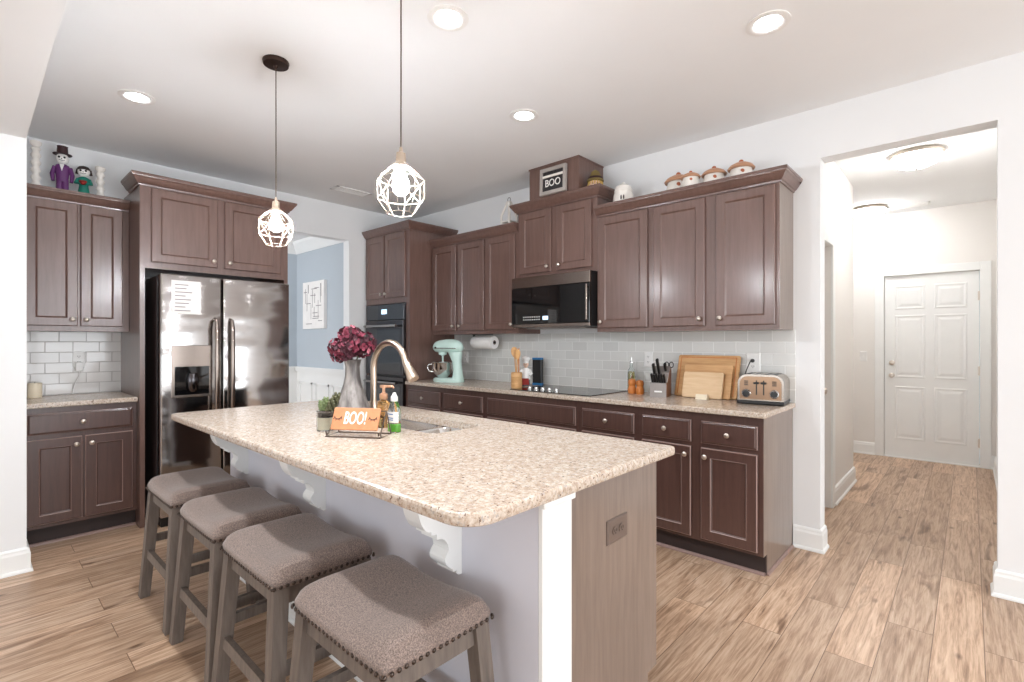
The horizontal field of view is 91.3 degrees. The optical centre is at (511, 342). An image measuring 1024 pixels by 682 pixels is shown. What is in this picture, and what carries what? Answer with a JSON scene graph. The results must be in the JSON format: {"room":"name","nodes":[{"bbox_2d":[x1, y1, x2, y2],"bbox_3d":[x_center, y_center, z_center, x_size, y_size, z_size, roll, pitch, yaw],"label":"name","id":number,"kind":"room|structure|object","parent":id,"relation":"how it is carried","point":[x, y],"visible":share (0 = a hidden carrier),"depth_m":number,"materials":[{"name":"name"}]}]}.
{"room":"kitchen","nodes":[
{"label":"kitchen","id":0,"kind":"room"},
{"bbox_2d":[0,133,26,551],"bbox_3d":[-5.476,-0.076,0.666,1.082,2.750,6.880,0,0,43],"label":"wall","id":1,"kind":"structure","parent":0,"point":[13,149],"depth_m":2.79,"materials":[{"name":"white paint"}]},
{"bbox_2d":[0,541,32,578],"bbox_3d":[-5.119,1.230,0.458,0.326,0.138,6.756,0,0,43],"label":"baseboard","id":2,"kind":"structure","parent":1,"relation":"attached to","point":[14,562],"depth_m":2.79,"materials":[{"name":"white paint"}]},
{"bbox_2d":[27,136,407,395],"bbox_3d":[-2.456,-0.076,4.671,0.120,2.750,3.567,0,0,43],"label":"wall","id":3,"kind":"structure","parent":0,"point":[311,217],"depth_m":5.02,"materials":[{"name":"white paint"}]},
{"bbox_2d":[27,331,120,395],"bbox_3d":[-3.261,0.153,3.699,0.008,0.462,0.585,0,0,43],"label":"backsplash","id":4,"kind":"structure","parent":3,"relation":"attached to","point":[49,354],"depth_m":3.70,"materials":[{"name":"tile"}]},
{"bbox_2d":[27,183,130,331],"bbox_3d":[-3.128,-0.558,3.577,0.365,0.963,0.581,0,0,43],"label":"upper cabinet","id":5,"kind":"object","parent":3,"relation":"attached to","point":[78,242],"visible":0.97,"depth_m":3.47,"materials":[{"name":"brown wood"}]},
{"bbox_2d":[29,140,41,184],"bbox_3d":[-3.277,-1.179,3.442,0.076,0.405,0.076,0,0,43],"label":"candlestick","id":6,"kind":"object","parent":5,"relation":"on","point":[35,154],"visible":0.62,"depth_m":3.42,"materials":[{"name":"beige ceramic"}]},
{"bbox_2d":[50,145,74,189],"bbox_3d":[-3.178,-1.179,3.535,0.107,0.406,0.106,0,0,9],"label":"figurine","id":7,"kind":"object","parent":5,"relation":"on","point":[62,171],"visible":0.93,"depth_m":3.52,"materials":[{"name":"purple plastic"}]},
{"bbox_2d":[74,166,92,192],"bbox_3d":[-3.093,-1.124,3.611,0.093,0.295,0.096,0,0,13],"label":"figurine","id":8,"kind":"object","parent":5,"relation":"on","point":[84,183],"visible":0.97,"depth_m":3.59,"materials":[{"name":"green fabric"}]},
{"bbox_2d":[95,166,105,195],"bbox_3d":[-3.044,-1.134,3.697,0.076,0.315,0.076,0,0,43],"label":"candlestick","id":9,"kind":"object","parent":5,"relation":"on","point":[100,175],"visible":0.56,"depth_m":3.68,"materials":[{"name":"beige ceramic"}]},
{"bbox_2d":[288,254,296,365],"bbox_3d":[-3.764,-0.646,5.405,0.120,1.910,3.080,0,0,43],"label":"wall","id":10,"kind":"structure","parent":0,"point":[292,258],"depth_m":6.37,"materials":[{"name":"blue paint"}]},
{"bbox_2d":[288,236,341,254],"bbox_3d":[-3.199,-1.192,4.941,1.340,0.140,2.760,0,0,43],"label":"trim","id":11,"kind":"structure","parent":10,"relation":"attached to","point":[310,243],"depth_m":6.08,"materials":[{"name":"white paint"}]},
{"bbox_2d":[289,366,342,374],"bbox_3d":[-3.232,0.339,4.904,1.340,0.060,2.860,0,0,43],"label":"trim","id":12,"kind":"structure","parent":10,"relation":"attached to","point":[297,368],"depth_m":5.95,"materials":[{"name":"white paint"}]},
{"bbox_2d":[297,242,342,369],"bbox_3d":[-2.225,-0.646,6.002,1.340,1.910,0.120,0,0,43],"label":"wall","id":13,"kind":"structure","parent":0,"point":[326,263],"depth_m":5.95,"materials":[{"name":"blue paint"}]},
{"bbox_2d":[303,280,326,328],"bbox_3d":[-2.384,-0.447,6.037,0.540,0.570,0.042,0,0,43],"label":"wall art","id":14,"kind":"object","parent":13,"relation":"attached to","point":[314,292],"visible":1,"depth_m":5.98,"materials":[{"name":"white paper"}]},
{"bbox_2d":[0,452,1023,681],"bbox_3d":[-0.651,1.329,1.038,11.850,0.060,13.950,0,0,43],"label":"floor","id":15,"kind":"structure","parent":0,"point":[900,591],"depth_m":2.45,"materials":[{"name":"brown wood"}]},
{"bbox_2d":[27,401,136,547],"bbox_3d":[-3.036,0.858,3.493,0.597,0.882,0.581,0,0,43],"label":"base cabinet","id":16,"kind":"object","parent":15,"relation":"on","point":[82,459],"visible":0.97,"depth_m":3.31,"materials":[{"name":"brown wood"}]},
{"bbox_2d":[27,391,137,408],"bbox_3d":[-3.040,0.401,3.495,0.588,0.032,0.581,0,0,43],"label":"countertop","id":17,"kind":"structure","parent":16,"relation":"on","point":[50,401],"depth_m":3.40,"materials":[{"name":"stone"}]},
{"bbox_2d":[27,383,41,397],"bbox_3d":[-3.291,0.329,3.449,0.076,0.110,0.076,0,0,43],"label":"pillar candle","id":18,"kind":"object","parent":17,"relation":"on","point":[34,390],"visible":1,"depth_m":3.42,"materials":[{"name":"beige wax"}]},
{"bbox_2d":[138,467,255,635],"bbox_3d":[-1.585,0.990,2.528,0.511,0.618,0.401,0,0,43],"label":"bar stool","id":19,"kind":"object","parent":15,"relation":"on","point":[168,492],"visible":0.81,"depth_m":2.44,"materials":[{"name":"grey fabric"}]},
{"bbox_2d":[147,467,249,507],"bbox_3d":[-1.585,0.717,2.528,0.459,0.072,0.349,0,0,43],"label":"seat cushion","id":20,"kind":"object","parent":19,"relation":"on","point":[174,489],"depth_m":2.45,"materials":[{"name":"fabric"}]},
{"bbox_2d":[121,170,296,527],"bbox_3d":[-2.462,0.062,4.058,0.692,2.473,1.137,0,0,43],"label":"tall cabinet","id":21,"kind":"object","parent":15,"relation":"on","point":[177,226],"visible":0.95,"depth_m":3.70,"materials":[{"name":"brown wood"}]},
{"bbox_2d":[145,273,288,526],"bbox_3d":[-2.375,0.411,3.999,0.848,1.775,0.885,0,0,43],"label":"refrigerator","id":22,"kind":"object","parent":15,"relation":"on","point":[235,353],"visible":0.62,"depth_m":3.66,"materials":[{"name":"metal"}]},
{"bbox_2d":[171,280,200,314],"bbox_3d":[-2.313,-0.317,3.552,0.001,0.236,0.180,0,0,43],"label":"paper note","id":23,"kind":"object","parent":22,"relation":"attached to","point":[185,295],"visible":1,"depth_m":3.55,"materials":[{"name":"white paper"}]},
{"bbox_2d":[169,487,301,681],"bbox_3d":[-1.161,0.990,2.139,0.511,0.618,0.401,0,0,43],"label":"bar stool","id":24,"kind":"object","parent":15,"relation":"on","point":[210,519],"visible":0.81,"depth_m":2.06,"materials":[{"name":"grey fabric"}]},
{"bbox_2d":[180,487,301,542],"bbox_3d":[-1.161,0.717,2.139,0.459,0.072,0.349,0,0,43],"label":"seat cushion","id":25,"kind":"object","parent":24,"relation":"on","point":[215,516],"depth_m":2.07,"materials":[{"name":"fabric"}]},
{"bbox_2d":[211,513,374,681],"bbox_3d":[-0.767,0.990,1.778,0.511,0.618,0.401,0,0,43],"label":"bar stool","id":26,"kind":"object","parent":15,"relation":"on","point":[278,558],"visible":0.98,"depth_m":1.69,"materials":[{"name":"grey fabric"}]},
{"bbox_2d":[222,513,371,590],"bbox_3d":[-0.767,0.717,1.778,0.459,0.072,0.349,0,0,43],"label":"seat cushion","id":27,"kind":"object","parent":26,"relation":"on","point":[286,553],"depth_m":1.69,"materials":[{"name":"fabric"}]},
{"bbox_2d":[289,555,493,681],"bbox_3d":[-0.336,0.990,1.383,0.511,0.618,0.401,0,0,43],"label":"bar stool","id":28,"kind":"object","parent":15,"relation":"on","point":[384,618],"visible":1,"depth_m":1.32,"materials":[{"name":"fabric"}]},
{"bbox_2d":[362,219,457,406],"bbox_3d":[-1.109,0.050,5.415,0.853,2.498,0.645,0,0,43],"label":"oven tower","id":29,"kind":"object","parent":15,"relation":"on","point":[399,254],"visible":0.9,"depth_m":5.10,"materials":[{"name":"brown wood"}]},
{"bbox_2d":[363,303,405,406],"bbox_3d":[-1.181,0.296,5.392,0.685,1.375,0.597,0,0,43],"label":"wall oven","id":30,"kind":"object","parent":29,"relation":"in","point":[388,321],"visible":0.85,"depth_m":5.15,"materials":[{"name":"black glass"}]},
{"bbox_2d":[210,426,655,681],"bbox_3d":[-0.609,0.858,2.319,2.368,0.882,0.878,0,0,43],"label":"kitchen island","id":31,"kind":"object","parent":15,"relation":"on","point":[567,605],"visible":0.59,"depth_m":1.55,"materials":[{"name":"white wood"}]},
{"bbox_2d":[171,400,674,526],"bbox_3d":[-0.620,0.401,2.273,2.383,0.032,1.041,0,0,43],"label":"island countertop","id":32,"kind":"structure","parent":31,"relation":"on","point":[485,472],"depth_m":1.71,"materials":[{"name":"stone"}]},
{"bbox_2d":[316,410,333,431],"bbox_3d":[-0.810,0.340,2.178,0.082,0.088,0.082,0,0,43],"label":"jar","id":33,"kind":"object","parent":32,"relation":"on","point":[323,418],"visible":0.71,"depth_m":2.14,"materials":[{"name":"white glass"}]},
{"bbox_2d":[318,392,340,410],"bbox_3d":[-0.800,0.263,2.180,0.109,0.095,0.050,0,0,10],"label":"succulent","id":34,"kind":"object","parent":33,"relation":"on","point":[326,404],"visible":0.93,"depth_m":2.17,"materials":[{"name":"green plant"}]},
{"bbox_2d":[337,359,368,407],"bbox_3d":[-0.874,0.240,2.741,0.182,0.288,0.182,0,0,43],"label":"vase","id":35,"kind":"object","parent":32,"relation":"on","point":[353,395],"visible":0.73,"depth_m":2.70,"materials":[{"name":"silver metal"}]},
{"bbox_2d":[327,325,377,362],"bbox_3d":[-0.877,0.104,2.728,0.277,0.400,0.180,0,0,1],"label":"hydrangea bouquet","id":36,"kind":"object","parent":35,"relation":"in","point":[351,344],"visible":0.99,"depth_m":2.69,"materials":[{"name":"red plant"}]},
{"bbox_2d":[325,411,391,438],"bbox_3d":[-0.631,0.334,2.055,0.241,0.101,0.117,0,0,10],"label":"wire stand","id":37,"kind":"object","parent":32,"relation":"on","point":[386,413],"visible":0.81,"depth_m":2.04,"materials":[{"name":"black metal"}]},
{"bbox_2d":[330,407,380,430],"bbox_3d":[-0.635,0.313,2.034,0.200,0.087,0.046,0,0,10],"label":"sign","id":38,"kind":"object","parent":37,"relation":"on","point":[358,419],"visible":1,"depth_m":2.03,"materials":[{"name":"orange paint"}]},
{"bbox_2d":[377,385,394,427],"bbox_3d":[-0.576,0.289,2.261,0.070,0.191,0.066,0,0,43],"label":"hand soap","id":39,"kind":"object","parent":32,"relation":"on","point":[383,404],"visible":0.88,"depth_m":2.24,"materials":[{"name":"brown"}]},
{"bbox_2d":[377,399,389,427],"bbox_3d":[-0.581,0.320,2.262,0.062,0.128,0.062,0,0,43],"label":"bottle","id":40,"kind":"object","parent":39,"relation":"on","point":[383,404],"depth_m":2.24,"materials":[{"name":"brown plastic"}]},
{"bbox_2d":[387,392,400,432],"bbox_3d":[-0.505,0.300,2.145,0.071,0.169,0.049,0,0,43],"label":"dish soap","id":41,"kind":"object","parent":32,"relation":"on","point":[394,412],"visible":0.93,"depth_m":2.12,"materials":[{"name":"green plastic"}]},
{"bbox_2d":[370,339,418,407],"bbox_3d":[-0.632,0.185,2.764,0.395,0.399,0.128,0,0,39],"label":"faucet","id":42,"kind":"object","parent":32,"relation":"on","point":[411,374],"visible":0.85,"depth_m":2.76,"materials":[{"name":"silver metal"}]},
{"bbox_2d":[401,419,460,432],"bbox_3d":[-0.500,0.512,2.436,0.749,0.189,0.309,0,0,43],"label":"sink","id":43,"kind":"object","parent":32,"relation":"in","point":[406,424],"visible":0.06,"depth_m":2.57,"materials":[{"name":"silver metal"}]},
{"bbox_2d":[606,512,626,545],"bbox_3d":[0.345,0.609,1.630,0.009,0.078,0.125,0,0,43],"label":"wall outlet","id":44,"kind":"object","parent":31,"relation":"attached to","point":[616,528],"visible":1,"depth_m":1.62,"materials":[{"name":"brown plastic"}]},
{"bbox_2d":[408,385,485,417],"bbox_3d":[-0.435,0.858,4.788,1.098,0.882,0.658,0,0,43],"label":"base cabinet","id":45,"kind":"object","parent":15,"relation":"on","point":[454,401],"visible":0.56,"depth_m":4.52,"materials":[{"name":"brown wood"}]},
{"bbox_2d":[405,379,795,418],"bbox_3d":[0.374,0.401,4.050,3.284,0.032,0.642,0,0,43],"label":"countertop","id":46,"kind":"structure","parent":45,"relation":"on","point":[673,402],"depth_m":3.35,"materials":[{"name":"stone"}]},
{"bbox_2d":[427,339,463,382],"bbox_3d":[-0.639,0.178,4.878,0.407,0.413,0.224,0,0,33],"label":"stand mixer","id":47,"kind":"object","parent":46,"relation":"on","point":[442,370],"visible":1,"depth_m":4.80,"materials":[{"name":"green metal"}]},
{"bbox_2d":[427,362,452,377],"bbox_3d":[-0.691,0.272,4.915,0.254,0.151,0.224,0,0,43],"label":"bowl","id":48,"kind":"object","parent":47,"relation":"on","point":[440,369],"depth_m":4.83,"materials":[{"name":"silver metal"}]},
{"bbox_2d":[511,372,521,387],"bbox_3d":[0.039,0.319,4.218,0.098,0.130,0.098,0,0,43],"label":"utensil crock","id":49,"kind":"object","parent":46,"relation":"on","point":[516,378],"visible":0.99,"depth_m":4.18,"materials":[{"name":"brown wood"}]},
{"bbox_2d":[519,356,532,386],"bbox_3d":[0.118,0.253,4.298,0.123,0.262,0.089,0,0,8],"label":"chef figurine","id":50,"kind":"object","parent":46,"relation":"on","point":[526,372],"visible":0.99,"depth_m":4.28,"materials":[{"name":"white ceramic"}]},
{"bbox_2d":[532,358,542,384],"bbox_3d":[0.231,0.262,4.476,0.094,0.245,0.042,0,0,35],"label":"box","id":51,"kind":"object","parent":46,"relation":"on","point":[537,363],"visible":0.98,"depth_m":4.45,"materials":[{"name":"black plastic"}]},
{"bbox_2d":[510,385,624,395],"bbox_3d":[0.439,0.368,3.977,0.775,0.033,0.505,0,0,43],"label":"cooktop","id":52,"kind":"object","parent":46,"relation":"in","point":[581,391],"visible":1,"depth_m":3.91,"materials":[{"name":"black glass"}]},
{"bbox_2d":[650,366,670,397],"bbox_3d":[1.057,0.278,3.552,0.112,0.212,0.176,0,0,29],"label":"knife block","id":53,"kind":"object","parent":46,"relation":"on","point":[662,390],"visible":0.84,"depth_m":3.49,"materials":[{"name":"grey wood"}]},
{"bbox_2d":[682,371,723,399],"bbox_3d":[1.307,0.295,3.429,0.275,0.176,0.060,0,0,43],"label":"cutting board","id":54,"kind":"object","parent":46,"relation":"on","point":[710,384],"visible":0.98,"depth_m":3.42,"materials":[{"name":"brown wood"}]},
{"bbox_2d":[674,355,740,399],"bbox_3d":[1.358,0.238,3.489,0.430,0.291,0.102,0,0,43],"label":"cutting board","id":55,"kind":"object","parent":46,"relation":"on","point":[735,361],"visible":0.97,"depth_m":3.50,"materials":[{"name":"brown wood"}]},
{"bbox_2d":[681,364,733,399],"bbox_3d":[1.343,0.269,3.447,0.335,0.230,0.077,0,0,43],"label":"cutting board","id":56,"kind":"object","parent":46,"relation":"on","point":[728,370],"visible":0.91,"depth_m":3.39,"materials":[{"name":"brown wood"}]},
{"bbox_2d":[737,372,789,405],"bbox_3d":[1.586,0.291,3.151,0.262,0.186,0.301,0,0,36],"label":"toaster","id":57,"kind":"object","parent":46,"relation":"on","point":[762,388],"visible":1,"depth_m":3.05,"materials":[{"name":"metal"}]},
{"bbox_2d":[486,392,579,431],"bbox_3d":[0.322,0.858,4.094,0.955,0.882,0.658,0,0,43],"label":"base cabinet","id":58,"kind":"object","parent":15,"relation":"on","point":[561,414],"visible":0.08,"depth_m":3.83,"materials":[{"name":"brown wood"}]},
{"bbox_2d":[580,401,638,440],"bbox_3d":[0.845,0.858,3.615,0.463,0.882,0.658,0,0,43],"label":"drawer","id":59,"kind":"object","parent":15,"relation":"on","point":[611,420],"visible":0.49,"depth_m":3.38,"materials":[{"name":"brown wood"}]},
{"bbox_2d":[639,407,792,576],"bbox_3d":[1.293,0.858,3.204,0.753,0.882,0.658,0,0,43],"label":"base cabinet","id":60,"kind":"object","parent":15,"relation":"on","point":[724,496],"visible":0.97,"depth_m":2.94,"materials":[{"name":"brown wood"}]},
{"bbox_2d":[27,0,1023,219],"bbox_3d":[0.159,-1.492,0.295,9.650,0.080,13.950,0,0,43],"label":"ceiling","id":61,"kind":"structure","parent":0,"point":[607,82],"depth_m":2.74,"materials":[{"name":"white paint"}]},
{"bbox_2d":[0,0,66,137],"bbox_3d":[0.269,-1.302,-0.186,8.538,0.298,0.368,0,0,43],"label":"ceiling beam","id":62,"kind":"structure","parent":61,"relation":"attached to","point":[28,28],"depth_m":2.01,"materials":[{"name":"white paint"}]},
{"bbox_2d":[117,89,155,104],"bbox_3d":[-2.220,-1.448,2.961,0.184,0.008,0.184,0,0,43],"label":"recessed light","id":63,"kind":"object","parent":61,"relation":"in","point":[134,96],"visible":1,"depth_m":2.95,"materials":[{"name":"white plastic"}]},
{"bbox_2d":[258,54,292,246],"bbox_3d":[-1.220,-0.977,2.584,0.161,0.950,0.161,0,0,-25],"label":"pendant light","id":64,"kind":"object","parent":61,"relation":"hanging from","point":[271,61],"visible":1,"depth_m":2.57,"materials":[{"name":"white metal"}]},
{"bbox_2d":[269,197,282,213],"bbox_3d":[-1.220,-0.709,2.584,0.066,0.076,0.066,0,0,43],"label":"socket","id":65,"kind":"object","parent":64,"relation":"attached to","point":[275,209],"depth_m":2.57,"materials":[{"name":"beige metal"}]},
{"bbox_2d":[330,185,371,196],"bbox_3d":[-1.544,-1.448,4.808,0.150,0.008,0.360,0,0,43],"label":"ceiling vent","id":66,"kind":"object","parent":61,"relation":"in","point":[336,188],"visible":1,"depth_m":4.80,"materials":[{"name":"white plastic"}]},
{"bbox_2d":[377,0,424,216],"bbox_3d":[-0.409,-0.962,1.840,0.161,0.980,0.161,0,0,-25],"label":"pendant light","id":67,"kind":"object","parent":61,"relation":"hanging from","point":[400,185],"visible":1,"depth_m":1.83,"materials":[{"name":"white metal"}]},
{"bbox_2d":[392,147,409,169],"bbox_3d":[-0.409,-0.678,1.840,0.066,0.076,0.066,0,0,43],"label":"socket","id":68,"kind":"object","parent":67,"relation":"attached to","point":[400,163],"depth_m":1.83,"materials":[{"name":"beige metal"}]},
{"bbox_2d":[427,4,468,31],"bbox_3d":[-0.287,-1.448,2.240,0.184,0.008,0.184,0,0,43],"label":"recessed light","id":69,"kind":"object","parent":61,"relation":"in","point":[444,17],"visible":1,"depth_m":2.23,"materials":[{"name":"white plastic"}]},
{"bbox_2d":[510,109,537,121],"bbox_3d":[0.077,-1.448,3.203,0.184,0.008,0.184,0,0,43],"label":"recessed light","id":70,"kind":"object","parent":61,"relation":"in","point":[520,115],"visible":1,"depth_m":3.19,"materials":[{"name":"white plastic"}]},
{"bbox_2d":[746,10,790,35],"bbox_3d":[1.165,-1.448,2.275,0.184,0.008,0.184,0,0,43],"label":"recessed light","id":71,"kind":"object","parent":61,"relation":"in","point":[769,22],"visible":1,"depth_m":2.27,"materials":[{"name":"white plastic"}]},
{"bbox_2d":[853,204,887,219],"bbox_3d":[3.858,-1.387,5.417,0.340,0.128,0.340,0,0,43],"label":"dome light","id":72,"kind":"object","parent":61,"relation":"attached to","point":[870,211],"visible":0.91,"depth_m":5.32,"materials":[{"name":"white glass"}]},
{"bbox_2d":[889,145,944,169],"bbox_3d":[3.106,-1.387,3.841,0.340,0.128,0.340,0,0,43],"label":"dome light","id":73,"kind":"object","parent":61,"relation":"attached to","point":[914,158],"visible":1,"depth_m":3.75,"materials":[{"name":"white glass"}]},
{"bbox_2d":[412,51,1023,573],"bbox_3d":[1.582,-0.076,3.474,11.850,2.750,0.125,0,0,43],"label":"wall","id":74,"kind":"structure","parent":0,"point":[989,94],"depth_m":3.05,"materials":[{"name":"white paint"}]},
{"bbox_2d":[428,229,485,334],"bbox_3d":[-0.448,-0.559,5.006,0.783,0.966,0.361,0,0,43],"label":"upper cabinet","id":75,"kind":"object","parent":74,"relation":"attached to","point":[458,260],"visible":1,"depth_m":4.88,"materials":[{"name":"brown wood"}]},
{"bbox_3d":[-0.271,-0.030,4.888,0.298,0.092,0.040,0,0,43],"label":"paper towel holder","id":76,"kind":"object","parent":75,"relation":"attached to","visible":0},
{"bbox_2d":[470,336,498,348],"bbox_3d":[-0.270,0.004,4.888,0.278,0.124,0.124,0,0,43],"label":"paper towel roll","id":77,"kind":"object","parent":76,"relation":"hanging from","point":[477,342],"visible":1,"depth_m":4.82,"materials":[{"name":"white paper"}]},
{"bbox_2d":[481,222,539,333],"bbox_3d":[-0.011,-0.559,4.604,0.405,0.966,0.361,0,0,43],"label":"upper cabinet","id":78,"kind":"object","parent":74,"relation":"attached to","point":[501,240],"visible":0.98,"depth_m":4.50,"materials":[{"name":"brown wood"}]},
{"bbox_2d":[500,197,517,224],"bbox_3d":[-0.027,-1.146,4.583,0.124,0.360,0.124,0,0,43],"label":"wooden lantern","id":79,"kind":"object","parent":78,"relation":"on","point":[508,203],"visible":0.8,"depth_m":4.57,"materials":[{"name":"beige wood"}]},
{"bbox_2d":[509,183,614,277],"bbox_3d":[0.438,-0.870,4.193,0.924,0.646,0.361,0,0,43],"label":"upper cabinet","id":80,"kind":"object","parent":74,"relation":"attached to","point":[557,233],"visible":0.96,"depth_m":4.04,"materials":[{"name":"brown wood"}]},
{"bbox_2d":[539,163,566,196],"bbox_3d":[0.331,-1.302,4.023,0.260,0.216,0.030,0,0,43],"label":"frame","id":81,"kind":"object","parent":80,"relation":"on","point":[553,180],"visible":1,"depth_m":4.01,"materials":[{"name":"white wood"}]},
{"bbox_2d":[512,270,596,329],"bbox_3d":[0.415,-0.328,4.166,0.795,0.432,0.429,0,0,43],"label":"microwave","id":82,"kind":"object","parent":80,"relation":"attached to","point":[568,300],"visible":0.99,"depth_m":3.98,"materials":[{"name":"black glass"}]},
{"bbox_2d":[529,155,603,199],"bbox_3d":[0.449,-1.323,4.177,0.512,0.256,0.356,0,0,43],"label":"chase","id":83,"kind":"object","parent":80,"relation":"on","point":[579,168],"visible":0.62,"depth_m":3.96,"materials":[{"name":"brown wood"}]},
{"bbox_2d":[587,170,603,185],"bbox_3d":[0.651,-1.230,3.908,0.132,0.229,0.132,0,0,13],"label":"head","id":84,"kind":"object","parent":80,"relation":"on","point":[595,177],"visible":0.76,"depth_m":3.87},
{"bbox_2d":[454,330,794,402],"bbox_3d":[0.592,0.153,4.292,3.285,0.462,0.008,0,0,43],"label":"backsplash","id":85,"kind":"structure","parent":74,"relation":"attached to","point":[590,360],"depth_m":4.07,"materials":[{"name":"grey tile"}]},
{"bbox_2d":[593,195,657,332],"bbox_3d":[0.900,-0.553,3.769,0.443,0.953,0.361,0,0,43],"label":"upper cabinet","id":86,"kind":"object","parent":74,"relation":"attached to","point":[623,226],"visible":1,"depth_m":3.65,"materials":[{"name":"brown wood"}]},
{"bbox_2d":[613,182,633,201],"bbox_3d":[0.843,-1.082,3.786,0.168,0.256,0.168,0,0,43],"label":"jar","id":87,"kind":"object","parent":86,"relation":"on","point":[623,191],"visible":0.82,"depth_m":3.73,"materials":[{"name":"beige ceramic"}]},
{"bbox_2d":[647,164,802,331],"bbox_3d":[1.388,-0.553,3.322,0.881,0.953,0.361,0,0,43],"label":"upper cabinet","id":88,"kind":"object","parent":74,"relation":"attached to","point":[722,248],"visible":1,"depth_m":3.17,"materials":[{"name":"brown wood"}]},
{"bbox_2d":[664,172,682,189],"bbox_3d":[1.176,-1.077,3.535,0.193,0.247,0.193,0,0,43],"label":"canister","id":89,"kind":"object","parent":88,"relation":"on","point":[674,181],"visible":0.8,"depth_m":3.48,"materials":[{"name":"beige ceramic"}]},
{"bbox_2d":[680,171,700,186],"bbox_3d":[1.206,-1.055,3.374,0.131,0.203,0.131,0,0,43],"label":"canister","id":90,"kind":"object","parent":88,"relation":"on","point":[690,178],"visible":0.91,"depth_m":3.33,"materials":[{"name":"beige ceramic"}]},
{"bbox_2d":[701,166,726,181],"bbox_3d":[1.354,-1.067,3.351,0.163,0.226,0.163,0,0,43],"label":"canister","id":91,"kind":"object","parent":88,"relation":"on","point":[714,173],"visible":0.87,"depth_m":3.29,"materials":[{"name":"beige ceramic"}]},
{"bbox_2d":[727,159,754,176],"bbox_3d":[1.484,-1.068,3.239,0.167,0.228,0.167,0,0,43],"label":"canister","id":92,"kind":"object","parent":88,"relation":"on","point":[741,167],"visible":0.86,"depth_m":3.18,"materials":[{"name":"beige ceramic"}]},
{"bbox_2d":[746,353,759,373],"bbox_3d":[1.612,0.143,3.344,0.090,0.145,0.009,0,0,43],"label":"wall outlet","id":93,"kind":"object","parent":74,"relation":"attached to","point":[755,366],"visible":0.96,"depth_m":3.34,"materials":[{"name":"white plastic"}]},
{"bbox_2d":[793,524,828,553],"bbox_3d":[1.895,1.230,3.169,0.173,0.138,0.151,0,0,43],"label":"baseboard","id":94,"kind":"structure","parent":74,"relation":"attached to","point":[805,538],"depth_m":3.12,"materials":[{"name":"white paint"}]},
{"bbox_2d":[990,561,1023,603],"bbox_3d":[4.165,1.230,1.087,4.516,0.138,0.151,0,0,43],"label":"baseboard","id":95,"kind":"structure","parent":74,"relation":"attached to","point":[1007,585],"depth_m":2.52,"materials":[{"name":"white paint"}]},
{"bbox_2d":[825,161,852,507],"bbox_3d":[2.177,-0.076,4.308,1.000,2.750,1.908,0,0,43],"label":"wall","id":96,"kind":"structure","parent":0,"point":[838,189],"depth_m":4.18,"materials":[{"name":"beige paint"}]},
{"bbox_2d":[825,229,834,507],"bbox_3d":[2.240,0.231,3.624,0.018,2.135,0.940,0,0,43],"label":"trim","id":97,"kind":"structure","parent":96,"relation":"attached to","point":[829,238],"depth_m":3.91,"materials":[{"name":"white paint"}]},
{"bbox_2d":[835,466,856,505],"bbox_3d":[2.815,1.230,4.393,0.226,0.138,0.971,0,0,43],"label":"baseboard","id":98,"kind":"structure","parent":96,"relation":"attached to","point":[847,482],"depth_m":4.28,"materials":[{"name":"white paint"}]},
{"bbox_2d":[853,200,995,455],"bbox_3d":[4.268,-0.076,5.774,2.300,2.750,0.120,0,0,43],"label":"wall","id":99,"kind":"structure","parent":0,"point":[962,233],"depth_m":5.58,"materials":[{"name":"beige paint"}]},
{"bbox_2d":[853,440,874,454],"bbox_3d":[3.811,1.230,6.094,0.994,0.138,0.026,0,0,43],"label":"baseboard","id":100,"kind":"structure","parent":99,"relation":"attached to","point":[862,447],"depth_m":5.82,"materials":[{"name":"white paint"}]},
{"bbox_2d":[885,270,979,465],"bbox_3d":[4.545,0.272,5.435,0.799,2.030,0.099,0,0,43],"label":"door","id":101,"kind":"structure","parent":99,"relation":"in","point":[932,368],"depth_m":5.43,"materials":[{"name":"white paint"}]},
{"bbox_2d":[875,261,990,468],"bbox_3d":[4.537,0.234,5.433,0.970,2.130,0.018,0,0,43],"label":"trim","id":102,"kind":"structure","parent":99,"relation":"attached to","point":[984,267],"depth_m":5.33,"materials":[{"name":"white paint"}]},
{"bbox_2d":[996,198,996,456],"bbox_3d":[3.826,-0.076,3.799,0.120,2.750,3.388,0,0,43],"label":"wall","id":103,"kind":"structure","parent":0,"point":[996,198],"depth_m":5.05,"materials":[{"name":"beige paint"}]},
{"bbox_3d":[-4.223,-0.052,3.913,1.460,2.700,0.100,0,0,43],"label":"wall","id":104,"kind":"structure","parent":0,"visible":0},
{"bbox_2d":[289,368,342,402],"bbox_3d":[-3.270,0.803,4.952,1.460,0.990,3.080,0,0,43],"label":"wainscoting","id":105,"kind":"structure","parent":104,"relation":"attached to","point":[303,386],"depth_m":6.12,"materials":[{"name":"white paint"}]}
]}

